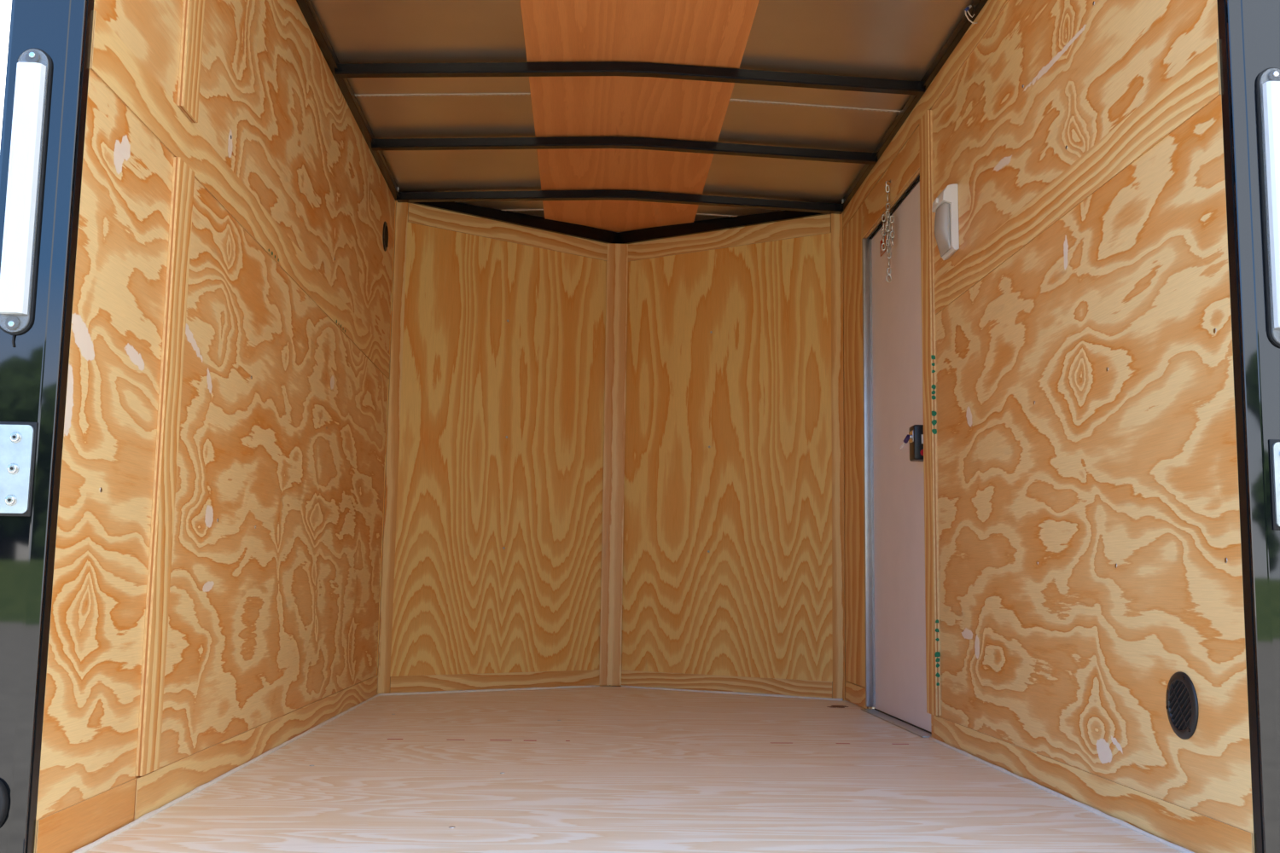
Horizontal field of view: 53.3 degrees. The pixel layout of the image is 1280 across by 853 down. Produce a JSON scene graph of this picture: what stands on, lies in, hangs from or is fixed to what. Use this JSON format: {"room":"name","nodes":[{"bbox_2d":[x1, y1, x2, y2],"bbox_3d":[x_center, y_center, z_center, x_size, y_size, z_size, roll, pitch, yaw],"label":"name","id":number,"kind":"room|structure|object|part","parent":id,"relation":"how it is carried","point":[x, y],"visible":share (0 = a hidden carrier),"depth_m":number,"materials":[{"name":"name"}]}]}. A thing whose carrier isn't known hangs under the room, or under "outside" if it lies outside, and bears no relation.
{"room":"cargo space","nodes":[
{"label":"cargo space","id":0,"kind":"room"},
{"bbox_2d":[33,0,395,852],"bbox_3d":[-0.895,-0.122,3.326,0.012,1.860,2.908,1,-7,-2],"label":"wall","id":1,"kind":"structure","parent":0,"point":[276,619],"depth_m":2.65,"materials":[{"name":"brown wood"}]},
{"bbox_2d":[34,779,135,852],"bbox_3d":[-0.848,0.607,1.966,0.003,0.068,0.387,1,-7,-2],"label":"trim","id":2,"kind":"structure","parent":1,"relation":"attached to","point":[66,830],"depth_m":1.95,"materials":[{"name":"brown wood"}]},
{"bbox_2d":[134,157,194,776],"bbox_3d":[-0.845,0.059,2.278,0.012,1.088,0.087,1,-7,-2],"label":"trim","id":3,"kind":"structure","parent":1,"relation":"attached to","point":[177,268],"depth_m":2.26,"materials":[{"name":"brown wood"}]},
{"bbox_2d":[176,0,204,122],"bbox_3d":[-0.832,-0.874,2.395,0.012,0.599,0.087,1,-7,-2],"label":"trim","id":4,"kind":"structure","parent":1,"relation":"attached to","point":[193,10],"depth_m":2.35,"materials":[{"name":"brown wood"}]},
{"bbox_2d":[89,10,389,378],"bbox_3d":[-0.883,-0.403,3.359,0.003,0.091,2.903,1,-7,-2],"label":"trim","id":5,"kind":"structure","parent":1,"relation":"attached to","point":[113,63],"depth_m":2.52,"materials":[{"name":"brown wood"}]},
{"bbox_2d":[133,675,378,820],"bbox_3d":[-0.907,0.786,3.406,0.006,0.068,2.513,1,-7,-2],"label":"trim","id":6,"kind":"structure","parent":1,"relation":"attached to","point":[155,789],"depth_m":2.76,"materials":[{"name":"brown wood"}]},
{"bbox_2d":[71,685,599,852],"bbox_3d":[-0.825,0.842,3.554,0.672,0.012,3.517,-1,-7,11],"label":"trim","id":7,"kind":"structure","parent":1,"relation":"attached to","point":[148,816],"depth_m":2.83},
{"bbox_2d":[296,0,400,200],"bbox_3d":[-0.879,-1.058,3.449,0.054,0.026,2.918,1,-7,-2],"label":"rail","id":8,"kind":"object","parent":1,"relation":"attached to","point":[306,8],"visible":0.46,"depth_m":3.80,"materials":[{"name":"black metal"}]},
{"bbox_2d":[396,190,843,214],"bbox_3d":[-0.072,-0.872,4.901,1.706,0.061,0.038,1,-7,-2],"label":"bow","id":9,"kind":"object","parent":8,"relation":"attached to","point":[534,194],"visible":0.96,"depth_m":4.89,"materials":[{"name":"black metal"}]},
{"bbox_2d":[382,221,388,251],"bbox_3d":[-0.928,-0.694,4.662,0.006,0.108,0.108,1,-7,-2],"label":"air vent","id":10,"kind":"object","parent":1,"relation":"in","point":[385,235],"visible":1,"depth_m":4.64,"materials":[{"name":"black plastic"}]},
{"bbox_2d":[376,200,606,686],"bbox_3d":[-0.535,0.102,5.076,1.039,1.860,0.012,6,-9,-36],"label":"wall","id":11,"kind":"structure","parent":0,"point":[473,378],"depth_m":5.05,"materials":[{"name":"brown wood"}]},
{"bbox_2d":[377,200,408,694],"bbox_3d":[-0.925,0.058,4.782,0.049,1.856,0.006,6,-9,-36],"label":"trim","id":12,"kind":"structure","parent":11,"relation":"attached to","point":[401,217],"depth_m":4.78,"materials":[{"name":"brown wood"}]},
{"bbox_2d":[389,669,599,692],"bbox_3d":[-0.539,0.990,4.960,0.936,0.062,0.006,6,-9,-36],"label":"trim","id":13,"kind":"structure","parent":11,"relation":"attached to","point":[540,679],"depth_m":4.93,"materials":[{"name":"brown wood"}]},
{"bbox_2d":[407,203,607,261],"bbox_3d":[-0.514,-0.784,5.182,0.936,0.075,0.006,6,-9,-36],"label":"trim","id":14,"kind":"structure","parent":11,"relation":"attached to","point":[418,214],"depth_m":5.16,"materials":[{"name":"brown wood"}]},
{"bbox_2d":[407,202,617,244],"bbox_3d":[-0.512,-0.846,5.201,1.060,0.052,0.050,6,-9,-36],"label":"rail","id":15,"kind":"object","parent":11,"relation":"attached to","point":[531,221],"visible":0.64,"depth_m":5.22,"materials":[{"name":"black metal"}]},
{"bbox_2d":[599,243,628,686],"bbox_3d":[-0.109,0.140,5.344,0.088,1.856,0.011,1,-7,-2],"label":"trim","id":16,"kind":"structure","parent":11,"relation":"attached to","point":[617,257],"depth_m":5.33,"materials":[{"name":"brown wood"}]},
{"bbox_2d":[84,686,1181,852],"bbox_3d":[-0.050,0.859,3.496,1.730,0.020,3.548,1,-7,-2],"label":"floor","id":17,"kind":"structure","parent":0,"point":[639,770],"depth_m":2.60,"materials":[{"name":"brown wood"}]},
{"bbox_2d":[387,738,908,744],"bbox_3d":[0.027,0.834,3.378,1.382,0.001,0.013,1,-7,-2],"label":"screws","id":18,"kind":"object","parent":17,"relation":"on","point":[387,739],"visible":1,"depth_m":3.37,"materials":[{"name":"grey metal"}]},
{"bbox_2d":[826,705,848,708],"bbox_3d":[0.690,0.981,4.470,0.079,0.001,0.095,1,-7,-2],"label":"wood knot","id":19,"kind":"object","parent":17,"relation":"on","point":[832,706],"depth_m":4.46,"materials":[{"name":"brown wood"}]},
{"bbox_2d":[310,0,973,232],"bbox_3d":[-0.022,-1.043,3.741,1.790,0.041,3.563,1,-7,-2],"label":"ceiling","id":20,"kind":"structure","parent":0,"point":[889,39],"depth_m":3.87,"materials":[{"name":"metal"}]},
{"bbox_2d":[354,93,530,97],"bbox_3d":[-0.609,-1.020,3.926,0.543,0.026,0.014,1,-7,-2],"label":"trim","id":21,"kind":"structure","parent":20,"relation":"attached to","point":[495,94],"depth_m":3.92,"materials":[{"name":"beige"}]},
{"bbox_2d":[501,209,543,211],"bbox_3d":[-0.535,-0.871,5.146,0.293,0.016,0.014,1,-7,-2],"label":"trim","id":22,"kind":"structure","parent":20,"relation":"attached to","point":[536,209],"depth_m":5.14,"materials":[{"name":"beige"}]},
{"bbox_2d":[371,136,877,164],"bbox_3d":[-0.047,-0.945,4.321,1.706,0.061,0.038,1,-7,-2],"label":"bow","id":23,"kind":"object","parent":20,"relation":"attached to","point":[381,144],"visible":0.96,"depth_m":4.31,"materials":[{"name":"black metal"}]},
{"bbox_2d":[334,61,925,95],"bbox_3d":[-0.021,-1.021,3.706,1.706,0.061,0.038,1,-7,-2],"label":"bow","id":24,"kind":"object","parent":20,"relation":"attached to","point":[579,68],"visible":0.96,"depth_m":3.69,"materials":[{"name":"black metal"}]},
{"bbox_2d":[520,0,759,232],"bbox_3d":[-0.020,-1.049,3.739,0.615,0.015,3.517,1,-7,-2],"label":"ceiling panel","id":25,"kind":"object","parent":20,"relation":"attached to","point":[715,33],"visible":0.8,"depth_m":3.96,"materials":[{"name":"brown wood"}]},
{"bbox_2d":[730,98,900,113],"bbox_3d":[0.548,-0.997,3.972,0.540,0.026,0.014,1,-7,-2],"label":"trim","id":26,"kind":"structure","parent":20,"relation":"attached to","point":[732,100],"depth_m":3.97,"materials":[{"name":"beige"}]},
{"bbox_2d":[618,232,846,700],"bbox_3d":[0.338,0.119,5.111,1.039,1.860,0.012,-4,-8,31],"label":"wall","id":27,"kind":"structure","parent":0,"point":[755,390],"depth_m":5.09,"materials":[{"name":"brown wood"}]},
{"bbox_2d":[696,213,737,216],"bbox_3d":[0.372,-0.853,5.183,0.290,0.016,0.014,1,-7,-2],"label":"trim","id":28,"kind":"structure","parent":27,"relation":"attached to","point":[696,213],"depth_m":5.17,"materials":[{"name":"beige metal"}]},
{"bbox_2d":[617,210,831,244],"bbox_3d":[0.342,-0.829,5.235,1.060,0.052,0.050,-4,-8,31],"label":"rail","id":29,"kind":"object","parent":27,"relation":"attached to","point":[708,225],"visible":0.57,"depth_m":5.25,"materials":[{"name":"black metal"}]},
{"bbox_2d":[621,670,832,698],"bbox_3d":[0.317,1.006,4.994,0.936,0.062,0.006,-4,-8,31],"label":"trim","id":30,"kind":"structure","parent":27,"relation":"attached to","point":[648,679],"depth_m":4.97,"materials":[{"name":"brown wood"}]},
{"bbox_2d":[628,214,831,261],"bbox_3d":[0.343,-0.767,5.216,0.936,0.075,0.006,-4,-8,31],"label":"trim","id":31,"kind":"structure","parent":27,"relation":"attached to","point":[820,224],"depth_m":5.20,"materials":[{"name":"brown wood"}]},
{"bbox_2d":[620,685,843,700],"bbox_3d":[0.336,1.036,4.962,0.959,0.012,0.012,-3,-8,30],"label":"trim","id":32,"kind":"structure","parent":27,"relation":"attached to","point":[622,686],"depth_m":4.93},
{"bbox_2d":[830,212,845,699],"bbox_3d":[0.752,0.090,4.849,0.049,1.856,0.006,-4,-8,31],"label":"trim","id":33,"kind":"structure","parent":27,"relation":"attached to","point":[836,220],"depth_m":4.84,"materials":[{"name":"brown wood"}]},
{"bbox_2d":[868,176,919,709],"bbox_3d":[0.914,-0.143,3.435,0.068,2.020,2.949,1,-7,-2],"label":"door frame","id":34,"kind":"structure","parent":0,"point":[919,177],"depth_m":4.28,"materials":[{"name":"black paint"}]},
{"bbox_2d":[846,0,1254,852],"bbox_3d":[0.845,-0.088,3.395,0.012,1.860,2.908,1,-7,-2],"label":"wall","id":35,"kind":"structure","parent":0,"point":[1071,658],"depth_m":2.46,"materials":[{"name":"brown wood"}]},
{"bbox_2d":[843,204,865,687],"bbox_3d":[0.783,0.068,4.651,0.006,1.712,0.350,1,-7,-2],"label":"trim","id":36,"kind":"structure","parent":35,"relation":"attached to","point":[852,232],"depth_m":4.65,"materials":[{"name":"brown wood"}]},
{"bbox_2d":[845,681,867,709],"bbox_3d":[0.770,0.954,4.540,0.006,0.067,0.350,1,-7,-2],"label":"trim","id":37,"kind":"structure","parent":35,"relation":"attached to","point":[855,694],"depth_m":4.54,"materials":[{"name":"brown wood"}]},
{"bbox_2d":[881,179,895,282],"bbox_3d":[0.802,-0.634,4.133,0.031,0.344,0.042,3,-8,-18],"label":"chain","id":38,"kind":"object","parent":35,"relation":"hanging from","point":[887,232],"visible":1,"depth_m":4.12,"materials":[{"name":"silver metal"}]},
{"bbox_2d":[880,235,887,256],"bbox_3d":[0.831,-0.618,4.338,0.001,0.055,0.120,1,-7,-2],"label":"hook","id":39,"kind":"object","parent":38,"relation":"hanging from","point":[881,251],"visible":0.43,"depth_m":4.36,"materials":[{"name":"silver"}]},
{"bbox_2d":[861,125,919,238],"bbox_3d":[0.818,-0.788,4.178,0.006,0.130,0.819,1,-7,-2],"label":"panel","id":40,"kind":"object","parent":35,"relation":"attached to","point":[905,165],"depth_m":4.12,"materials":[{"name":"brown wood"}]},
{"bbox_2d":[861,174,931,738],"bbox_3d":[0.814,0.096,4.062,0.066,1.657,0.813,1,-7,-2],"label":"door","id":41,"kind":"structure","parent":35,"relation":"in","point":[894,539],"depth_m":4.12,"materials":[{"name":"metal"}]},
{"bbox_3d":[0.797,0.142,4.453,0.029,1.640,0.023,1,-7,-2],"label":"frame","id":42,"kind":"part","parent":41,"relation":"part of","materials":[{"name":"metal"}]},
{"bbox_3d":[0.833,-0.717,4.161,0.014,0.006,0.791,1,-7,-2],"label":"frame","id":43,"kind":"part","parent":41,"relation":"part of","materials":[{"name":"black plastic"}]},
{"bbox_2d":[899,434,911,450],"bbox_3d":[0.776,0.047,3.739,0.036,0.048,0.012,1,-7,-2],"label":"key","id":44,"kind":"object","parent":41,"relation":"attached to","point":[908,437],"visible":1,"depth_m":3.74,"materials":[{"name":"silver metal"}]},
{"bbox_3d":[0.796,0.030,3.747,0.002,0.034,0.046,1,-7,-2],"label":"lock plate","id":45,"kind":"part","parent":41,"relation":"part of","materials":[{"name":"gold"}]},
{"bbox_2d":[839,0,987,212],"bbox_3d":[0.855,-1.024,3.518,0.054,0.026,2.918,1,-7,-2],"label":"rail","id":46,"kind":"object","parent":35,"relation":"attached to","point":[964,24],"visible":0.46,"depth_m":3.78,"materials":[{"name":"black metal"}]},
{"bbox_2d":[964,5,977,23],"bbox_3d":[0.837,-1.042,3.227,0.036,0.046,0.012,2,-7,-12],"label":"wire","id":47,"kind":"object","parent":46,"relation":"attached to","point":[968,8],"visible":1,"depth_m":3.23,"materials":[{"name":"beige"}]},
{"bbox_2d":[843,0,1010,229],"bbox_3d":[0.849,-0.977,3.504,0.006,0.070,2.903,1,-7,-2],"label":"trim","id":48,"kind":"structure","parent":35,"relation":"attached to","point":[992,9],"depth_m":3.67,"materials":[{"name":"brown wood"}]},
{"bbox_2d":[919,110,941,715],"bbox_3d":[0.822,-0.058,3.624,0.014,1.715,0.093,1,-7,-2],"label":"trim","id":49,"kind":"structure","parent":35,"relation":"attached to","point":[931,532],"depth_m":3.60,"materials":[{"name":"brown wood"}]},
{"bbox_2d":[930,354,936,434],"bbox_3d":[0.824,-0.090,3.581,0.017,0.225,0.001,1,-7,-2],"label":"paint marks","id":50,"kind":"object","parent":35,"relation":"attached to","point":[933,386],"visible":1,"depth_m":3.58,"materials":[{"name":"green"}]},
{"bbox_2d":[934,619,940,686],"bbox_3d":[0.814,0.618,3.492,0.017,0.180,0.001,1,-7,-2],"label":"paint marks","id":51,"kind":"object","parent":35,"relation":"attached to","point":[937,654],"visible":1,"depth_m":3.49,"materials":[{"name":"green paint"}]},
{"bbox_2d":[931,183,959,260],"bbox_3d":[0.822,-0.552,3.449,0.046,0.182,0.110,1,-7,-2],"label":"wall light","id":52,"kind":"object","parent":35,"relation":"attached to","point":[945,206],"visible":1,"depth_m":3.40,"materials":[{"name":"white plastic"}]},
{"bbox_2d":[934,197,938,204],"bbox_3d":[0.803,-0.610,3.458,0.008,0.013,0.020,1,-7,-2],"label":"rocker switch","id":53,"kind":"object","parent":52,"relation":"attached to","point":[936,201],"depth_m":3.45,"materials":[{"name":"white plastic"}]},
{"bbox_2d":[928,736,1194,852],"bbox_3d":[0.839,0.758,2.687,0.012,0.012,1.694,1,-7,-2],"label":"trim","id":54,"kind":"structure","parent":35,"relation":"attached to","point":[1123,823],"depth_m":2.48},
{"bbox_2d":[934,39,1221,314],"bbox_3d":[0.868,-0.460,2.798,0.003,0.090,1.629,1,-7,-2],"label":"trim","id":55,"kind":"structure","parent":35,"relation":"attached to","point":[1197,84],"depth_m":2.46,"materials":[{"name":"brown wood"}]},
{"bbox_2d":[933,715,1254,852],"bbox_3d":[0.849,0.725,2.684,0.003,0.062,1.699,1,-7,-2],"label":"trim","id":56,"kind":"structure","parent":35,"relation":"attached to","point":[1193,831],"depth_m":2.35,"materials":[{"name":"brown wood"}]},
{"bbox_2d":[1165,671,1198,739],"bbox_3d":[0.878,0.453,2.071,0.006,0.108,0.108,1,-7,-2],"label":"air vent","id":57,"kind":"object","parent":35,"relation":"in","point":[1181,698],"visible":1,"depth_m":2.06,"materials":[{"name":"black plastic"}]},
{"bbox_2d":[1216,0,1262,852],"bbox_3d":[0.901,-0.270,1.943,0.001,1.860,0.021,1,-7,-2],"label":"trim","id":58,"kind":"structure","parent":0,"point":[1221,3],"depth_m":1.91,"materials":[{"name":"black metal"}]},
{"bbox_2d":[1225,0,1279,852],"bbox_3d":[0.957,-0.276,1.936,0.108,1.912,0.058,1,-7,-2],"label":"post","id":59,"kind":"object","parent":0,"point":[1253,26],"depth_m":1.90,"materials":[{"name":"black metal"}]},
{"bbox_2d":[1256,67,1279,347],"bbox_3d":[0.966,-0.326,1.921,0.050,0.454,0.022,1,-7,-2],"label":"light bar","id":60,"kind":"object","parent":59,"relation":"attached to","point":[1268,81],"visible":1,"depth_m":1.92,"materials":[{"name":"white plastic"}]},
{"bbox_3d":[0.958,0.085,1.871,0.058,0.134,0.019,1,-7,-2],"label":"door hinge","id":61,"kind":"part","parent":59,"relation":"part of","materials":[{"name":"silver metal"}]},
{"bbox_3d":[0.959,0.086,1.875,0.054,0.125,0.004,1,-7,-2],"label":"hinge plate","id":62,"kind":"part","parent":59,"relation":"part of","materials":[{"name":"metal"}]},
{"bbox_3d":[-0.965,-0.180,3.360,0.068,2.020,2.949,1,-7,-2],"label":"wall","id":63,"kind":"structure","parent":0,"visible":0},
{"bbox_2d":[0,0,87,852],"bbox_3d":[-0.883,-0.312,1.863,0.108,1.912,0.058,1,-7,-2],"label":"post","id":64,"kind":"object","parent":63,"relation":"attached to","point":[30,371],"depth_m":1.82,"materials":[{"name":"black metal"}]},
{"bbox_2d":[0,779,8,826],"bbox_3d":[-0.887,0.517,1.741,0.044,0.072,0.016,1,-7,-2],"label":"light","id":65,"kind":"object","parent":64,"relation":"attached to","point":[3,793],"visible":1,"depth_m":1.74,"materials":[{"name":"grey plastic"}]},
{"bbox_3d":[-0.889,0.059,1.796,0.066,0.134,0.019,1,-7,-2],"label":"door hinge","id":66,"kind":"part","parent":64,"relation":"part of","materials":[{"name":"silver metal"}]},
{"bbox_2d":[0,47,52,347],"bbox_3d":[-0.893,-0.336,1.844,0.050,0.446,0.022,1,-7,-2],"label":"light bar","id":67,"kind":"object","parent":64,"relation":"attached to","point":[30,120],"visible":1,"depth_m":1.84,"materials":[{"name":"white plastic"}]},
{"bbox_2d":[26,0,94,852],"bbox_3d":[-0.829,-0.304,1.874,0.001,1.860,0.021,1,-7,-2],"label":"trim","id":68,"kind":"structure","parent":63,"relation":"attached to","point":[50,562],"depth_m":1.83,"materials":[{"name":"black metal"}]}
]}

